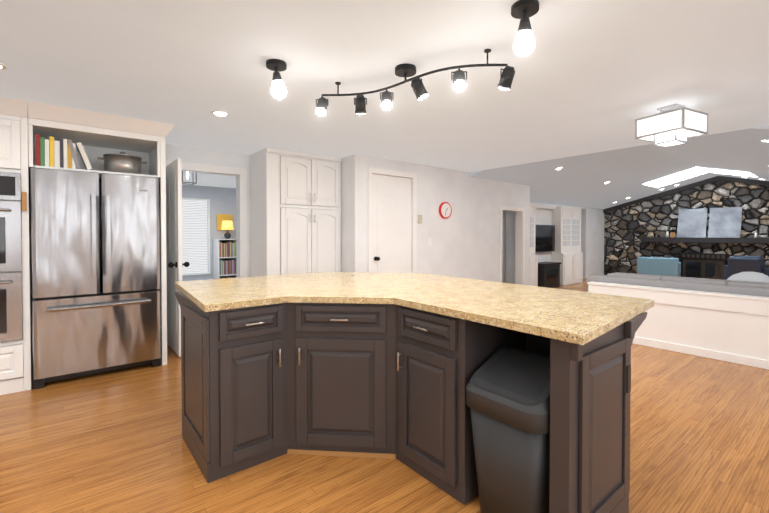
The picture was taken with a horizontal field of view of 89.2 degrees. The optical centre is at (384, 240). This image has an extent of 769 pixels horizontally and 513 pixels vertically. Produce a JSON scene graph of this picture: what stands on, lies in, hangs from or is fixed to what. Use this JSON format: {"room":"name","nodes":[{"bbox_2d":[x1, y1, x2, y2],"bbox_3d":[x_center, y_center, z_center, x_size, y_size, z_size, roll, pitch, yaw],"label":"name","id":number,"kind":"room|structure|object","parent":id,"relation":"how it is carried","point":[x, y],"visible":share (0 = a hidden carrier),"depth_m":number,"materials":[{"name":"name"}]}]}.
{"room":"living room and kitchen","nodes":[
{"label":"living room and kitchen","id":0,"kind":"room"},
{"bbox_2d":[165,144,249,276],"bbox_3d":[-3.820,0.044,3.630,7.260,2.320,0.120,-1,1,-39],"label":"wall","id":1,"kind":"structure","parent":0,"point":[204,156],"depth_m":4.93,"materials":[{"name":"paint"}]},
{"bbox_2d":[166,158,189,356],"bbox_3d":[-2.314,0.171,4.264,0.202,2.023,0.743,-1,1,-39],"label":"door","id":2,"kind":"structure","parent":1,"relation":"in","point":[174,264],"depth_m":4.11,"materials":[{"name":"white wood"}]},
{"bbox_2d":[166,160,246,277],"bbox_3d":[-2.278,0.121,4.877,1.065,2.130,0.157,-1,1,-39],"label":"trim","id":3,"kind":"structure","parent":1,"relation":"attached to","point":[240,174],"depth_m":5.11,"materials":[{"name":"white wood"}]},
{"bbox_2d":[182,184,235,280],"bbox_3d":[-4.424,-0.021,8.152,4.800,2.319,0.121,-1,1,-39],"label":"wall","id":4,"kind":"structure","parent":0,"point":[222,200],"depth_m":8.59,"materials":[{"name":"grey paint"}]},
{"bbox_2d":[182,198,210,275],"bbox_3d":[-4.304,-0.082,8.185,1.210,1.640,0.099,-1,1,-39],"label":"window blinds","id":5,"kind":"object","parent":4,"relation":"attached to","point":[195,237],"visible":0.44,"depth_m":8.41,"materials":[{"name":"white plastic"}]},
{"bbox_2d":[217,214,232,229],"bbox_3d":[-3.577,-0.410,8.737,0.340,0.360,0.023,-1,1,-39],"label":"framed picture","id":6,"kind":"object","parent":4,"relation":"attached to","point":[224,217],"visible":0.57,"depth_m":8.69},
{"bbox_2d":[0,279,768,512],"bbox_3d":[2.895,1.237,3.398,17.400,0.060,8.900,-1,1,-39],"label":"floor","id":7,"kind":"structure","parent":0,"point":[113,441],"depth_m":2.18,"materials":[{"name":"brown wood"}]},
{"bbox_2d":[0,97,33,394],"bbox_3d":[-3.461,0.052,3.200,0.860,2.316,0.991,-1,1,-39],"label":"tall cabinet","id":8,"kind":"object","parent":7,"relation":"on","point":[16,355],"visible":0.98,"depth_m":3.08,"materials":[{"name":"white wood"}]},
{"bbox_2d":[30,168,160,389],"bbox_3d":[-2.699,0.303,3.688,0.910,1.800,0.863,-1,1,-39],"label":"fridge","id":9,"kind":"object","parent":7,"relation":"on","point":[95,250],"visible":1,"depth_m":3.37,"materials":[{"name":"grey metal"}]},
{"bbox_2d":[27,101,174,364],"bbox_3d":[-2.722,0.043,3.806,1.047,2.316,0.974,-1,1,-39],"label":"surround","id":10,"kind":"object","parent":7,"relation":"on","point":[97,134],"visible":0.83,"depth_m":3.65,"materials":[{"name":"white wood"}]},
{"bbox_2d":[36,134,91,169],"bbox_3d":[-2.774,-0.747,3.388,0.369,0.257,0.197,-1,1,-39],"label":"cookbooks","id":11,"kind":"object","parent":10,"relation":"in","point":[49,152],"visible":0.92,"depth_m":3.29,"materials":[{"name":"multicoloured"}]},
{"bbox_2d":[97,151,147,173],"bbox_3d":[-2.518,-0.742,3.756,0.402,0.235,0.312,-1,1,-39],"label":"stock pot","id":12,"kind":"object","parent":10,"relation":"in","point":[123,162],"visible":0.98,"depth_m":3.64,"materials":[{"name":"silver metal"}]},
{"bbox_2d":[250,147,341,276],"bbox_3d":[-1.178,0.022,5.280,1.065,2.316,0.618,-1,1,-39],"label":"pantry","id":13,"kind":"object","parent":7,"relation":"on","point":[295,212],"visible":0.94,"depth_m":5.01,"materials":[{"name":"white wood"}]},
{"bbox_2d":[176,296,640,512],"bbox_3d":[-0.053,0.786,2.262,1.685,0.876,2.274,-1,1,-39],"label":"kitchen island","id":14,"kind":"object","parent":7,"relation":"on","point":[244,407],"depth_m":2.00,"materials":[{"name":"paint"}]},
{"bbox_2d":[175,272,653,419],"bbox_3d":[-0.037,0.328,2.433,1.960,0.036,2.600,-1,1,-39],"label":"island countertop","id":15,"kind":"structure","parent":14,"relation":"on","point":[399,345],"depth_m":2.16,"materials":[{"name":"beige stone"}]},
{"bbox_2d":[341,154,529,284],"bbox_3d":[0.979,-0.023,6.845,4.249,2.360,0.899,-1,1,-39],"label":"wall block","id":16,"kind":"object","parent":7,"relation":"on","point":[465,235],"visible":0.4,"depth_m":6.32,"materials":[{"name":"paint"}]},
{"bbox_2d":[418,215,421,223],"bbox_3d":[0.536,-0.324,5.893,0.079,0.130,0.017,-1,1,-39],"label":"light switch","id":17,"kind":"object","parent":16,"relation":"attached to","point":[419,219],"visible":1,"depth_m":5.89,"materials":[{"name":"beige plastic"}]},
{"bbox_2d":[439,202,451,218],"bbox_3d":[0.976,-0.484,6.230,0.270,0.270,0.041,-1,1,-39],"label":"wall clock","id":18,"kind":"object","parent":16,"relation":"attached to","point":[445,210],"visible":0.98,"depth_m":6.21,"materials":[{"name":"red"}]},
{"bbox_2d":[368,167,524,284],"bbox_3d":[1.348,0.074,6.556,4.039,2.175,0.021,-1,1,-39],"label":"trim","id":19,"kind":"structure","parent":16,"relation":"attached to","point":[520,216],"depth_m":5.83,"materials":[{"name":"white wood"}]},
{"bbox_2d":[373,174,411,272],"bbox_3d":[0.129,0.123,5.570,0.743,2.086,0.121,-1,1,-39],"label":"closet door","id":20,"kind":"structure","parent":19,"relation":"attached to","point":[392,212],"depth_m":5.57,"materials":[{"name":"white wood"}]},
{"bbox_2d":[502,211,505,282],"bbox_3d":[2.259,0.145,7.685,0.041,1.980,0.680,1,1,35],"label":"hall door","id":21,"kind":"structure","parent":19,"relation":"attached to","point":[504,250],"depth_m":7.88,"materials":[{"name":"white wood"}]},
{"bbox_2d":[466,347,549,512],"bbox_3d":[0.598,0.880,1.724,0.352,0.697,0.384,-1,1,-39],"label":"trash can","id":22,"kind":"object","parent":7,"relation":"on","point":[507,396],"visible":0.77,"depth_m":1.62,"materials":[{"name":"plastic"}]},
{"bbox_2d":[533,255,537,285],"bbox_3d":[3.266,0.727,8.943,0.429,0.800,0.314,-1,1,-39],"label":"base cabinet","id":23,"kind":"object","parent":7,"relation":"on","point":[535,257],"depth_m":8.90,"materials":[{"name":"white wood"}]},
{"bbox_2d":[538,262,561,287],"bbox_3d":[3.876,0.826,9.391,0.819,0.590,0.374,-1,1,-39],"label":"media console","id":24,"kind":"object","parent":7,"relation":"on","point":[548,274],"visible":0.85,"depth_m":9.17,"materials":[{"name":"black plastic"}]},
{"bbox_2d":[552,251,576,284],"bbox_3d":[4.592,0.712,10.012,0.594,0.799,0.313,-1,1,-39],"label":"base cabinet","id":25,"kind":"object","parent":7,"relation":"on","point":[567,252],"depth_m":9.86,"materials":[{"name":"white wood"}]},
{"bbox_2d":[577,251,582,282],"bbox_3d":[4.961,0.708,10.310,0.594,0.799,0.313,-1,1,-39],"label":"base cabinet","id":26,"kind":"object","parent":7,"relation":"on","point":[579,254],"depth_m":10.27,"materials":[{"name":"white wood"}]},
{"bbox_2d":[637,257,680,276],"bbox_3d":[6.693,0.759,9.514,0.800,0.719,0.820,1,1,41],"label":"armchair","id":27,"kind":"object","parent":7,"relation":"on","point":[659,266],"visible":0.54,"depth_m":9.20,"materials":[{"name":"blue fabric"}]},
{"bbox_2d":[587,271,768,296],"bbox_3d":[3.684,0.765,4.523,0.980,0.852,2.170,-1,1,-39],"label":"sofa","id":28,"kind":"object","parent":7,"relation":"on","point":[752,283],"visible":0.25,"depth_m":4.27,"materials":[{"name":"fabric"}]},
{"bbox_2d":[587,281,768,369],"bbox_3d":[3.413,0.867,3.936,0.139,0.665,2.595,-1,1,-39],"label":"divider","id":29,"kind":"object","parent":7,"relation":"on","point":[728,327],"visible":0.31,"depth_m":4.01,"materials":[{"name":"white paint"}]},
{"bbox_2d":[678,253,728,279],"bbox_3d":[8.100,0.718,9.942,0.339,0.790,1.319,-1,1,-39],"label":"fireplace","id":30,"kind":"object","parent":7,"relation":"on","point":[703,265],"visible":0.69,"depth_m":9.95,"materials":[{"name":"black metal"}]},
{"bbox_2d":[723,255,768,279],"bbox_3d":[7.792,0.728,8.222,0.934,0.819,0.800,0,1,-24],"label":"recliner","id":31,"kind":"object","parent":7,"relation":"on","point":[737,264],"visible":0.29,"depth_m":8.03,"materials":[{"name":"blue"}]},
{"bbox_2d":[0,0,768,187],"bbox_3d":[-0.689,-1.149,3.107,11.500,0.080,13.000,-1,1,-39],"label":"ceiling","id":32,"kind":"structure","parent":0,"point":[593,75],"depth_m":2.52,"materials":[{"name":"paint"}]},
{"bbox_2d":[0,63,6,69],"bbox_3d":[-2.447,-1.095,2.421,0.148,0.008,0.148,0,1,6],"label":"recessed light","id":33,"kind":"object","parent":32,"relation":"in","point":[2,67],"depth_m":2.46,"materials":[{"name":"white"}]},
{"bbox_2d":[182,171,196,184],"bbox_3d":[-2.673,-0.958,5.299,0.180,0.364,0.180,-1,1,-39],"label":"lantern pendant light","id":34,"kind":"object","parent":32,"relation":"hanging from","point":[188,178],"visible":0.27,"depth_m":5.29,"materials":[{"name":"black metal"}]},
{"bbox_2d":[211,110,229,116],"bbox_3d":[-1.431,-1.109,3.407,0.148,0.008,0.148,0,1,6],"label":"recessed light","id":35,"kind":"object","parent":32,"relation":"in","point":[216,113],"depth_m":3.39,"materials":[{"name":"white"}]},
{"bbox_2d":[266,59,286,98],"bbox_3d":[-0.670,-0.991,2.417,0.124,0.216,0.124,-1,1,-39],"label":"spotlight","id":36,"kind":"object","parent":32,"relation":"attached to","point":[278,88],"visible":1,"depth_m":2.39,"materials":[{"name":"white glass"}]},
{"bbox_2d":[316,49,514,115],"bbox_3d":[0.136,-0.986,2.485,1.327,0.227,0.221,0,1,28],"label":"spotlight fixture","id":37,"kind":"object","parent":32,"relation":"attached to","point":[406,70],"visible":1,"depth_m":2.42,"materials":[{"name":"black metal"}]},
{"bbox_2d":[511,0,538,54],"bbox_3d":[0.652,-0.982,1.814,0.124,0.215,0.124,-1,1,-39],"label":"spotlight","id":38,"kind":"object","parent":32,"relation":"attached to","point":[523,11],"visible":1,"depth_m":1.80,"materials":[{"name":"white glass"}]},
{"bbox_2d":[635,103,707,146],"bbox_3d":[2.385,-0.958,3.250,0.366,0.306,0.366,0,1,-27],"label":"pendant lantern","id":39,"kind":"object","parent":32,"relation":"hanging from","point":[673,124],"visible":1,"depth_m":3.17,"materials":[{"name":"white glass"}]},
{"bbox_2d":[530,202,603,278],"bbox_3d":[5.014,0.045,11.194,7.490,2.100,1.000,-1,1,-39],"label":"wall","id":40,"kind":"structure","parent":0,"point":[592,234],"depth_m":11.30,"materials":[{"name":"paint"}]},
{"bbox_2d":[530,203,536,254],"bbox_3d":[3.270,-0.263,8.971,0.370,1.180,0.254,-1,1,-39],"label":"wall cabinet","id":41,"kind":"object","parent":40,"relation":"attached to","point":[533,206],"depth_m":8.91,"materials":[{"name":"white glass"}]},
{"bbox_2d":[535,225,554,251],"bbox_3d":[3.860,-0.056,9.525,0.980,0.650,0.124,-1,1,-39],"label":"screen","id":42,"kind":"object","parent":40,"relation":"attached to","point":[545,239],"visible":0.64,"depth_m":9.49,"materials":[{"name":"black glass"}]},
{"bbox_2d":[553,207,572,250],"bbox_3d":[4.549,-0.278,10.002,0.534,1.178,0.253,-1,1,-39],"label":"wall cabinet","id":43,"kind":"object","parent":40,"relation":"attached to","point":[562,216],"depth_m":9.86,"materials":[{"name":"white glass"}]},
{"bbox_2d":[573,207,580,250],"bbox_3d":[4.965,-0.283,10.337,0.534,1.178,0.253,-1,1,-39],"label":"wall cabinet","id":44,"kind":"object","parent":40,"relation":"attached to","point":[576,211],"depth_m":10.26,"materials":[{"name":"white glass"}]},
{"bbox_2d":[470,126,768,208],"bbox_3d":[5.512,-1.263,7.523,7.620,0.818,5.590,-1,1,-39],"label":"ceiling","id":45,"kind":"structure","parent":0,"point":[577,180],"depth_m":7.31,"materials":[{"name":"paint"}]},
{"bbox_2d":[643,167,757,187],"bbox_3d":[7.138,-1.469,8.890,1.050,0.275,1.860,-1,1,-39],"label":"skylight panel","id":46,"kind":"object","parent":45,"relation":"attached to","point":[679,176],"visible":0.96,"depth_m":8.97,"materials":[{"name":"white"}]},
{"bbox_2d":[604,180,768,274],"bbox_3d":[8.445,-0.267,9.891,0.140,2.760,5.570,-1,1,-39],"label":"stone wall","id":47,"kind":"structure","parent":0,"point":[627,229],"depth_m":10.51,"materials":[{"name":"stone"}]},
{"bbox_2d":[603,176,768,212],"bbox_3d":[8.388,-1.210,9.754,0.096,0.821,5.450,-1,1,-39],"label":"beam","id":48,"kind":"structure","parent":47,"relation":"attached to","point":[707,181],"depth_m":10.19,"materials":[{"name":"grey wood"}]},
{"bbox_2d":[643,237,768,243],"bbox_3d":[8.302,-0.010,9.766,0.236,0.130,3.150,-1,1,-39],"label":"mantel shelf","id":49,"kind":"object","parent":47,"relation":"attached to","point":[708,240],"visible":1,"depth_m":9.82,"materials":[{"name":"grey wood"}]},
{"bbox_2d":[677,208,707,237],"bbox_3d":[8.002,-0.457,10.154,0.185,0.748,0.600,-1,1,-39],"label":"picture","id":50,"kind":"object","parent":49,"relation":"on","point":[692,223],"depth_m":10.13,"materials":[{"name":"fabric"}]},
{"bbox_2d":[658,231,757,237],"bbox_3d":[8.225,-0.158,9.863,0.080,0.160,2.260,-1,1,-39],"label":"mantel decor","id":51,"kind":"object","parent":49,"relation":"on","point":[673,234],"visible":1,"depth_m":10.45,"materials":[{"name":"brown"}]},
{"bbox_2d":[708,207,741,237],"bbox_3d":[8.414,-0.449,9.645,0.185,0.748,0.610,-1,1,-39],"label":"picture","id":52,"kind":"object","parent":49,"relation":"on","point":[725,222],"depth_m":9.62,"materials":[{"name":"fabric"}]},
{"bbox_3d":[-3.288,1.187,6.761,4.800,0.064,4.100,-1,1,-39],"label":"floor","id":53,"kind":"structure","parent":0,"visible":0},
{"bbox_2d":[213,239,235,278],"bbox_3d":[-3.476,0.547,8.586,0.450,1.170,0.390,-1,1,-39],"label":"shelf","id":54,"kind":"object","parent":53,"relation":"on","point":[224,258],"visible":0.75,"depth_m":8.45,"materials":[{"name":"grey wood"}]},
{"bbox_2d":[221,221,233,238],"bbox_3d":[-3.459,-0.238,8.594,0.260,0.400,0.260,-1,1,-39],"label":"table lamp","id":55,"kind":"object","parent":54,"relation":"on","point":[227,225],"visible":1,"depth_m":8.52,"materials":[{"name":"yellow fabric"}]}
]}

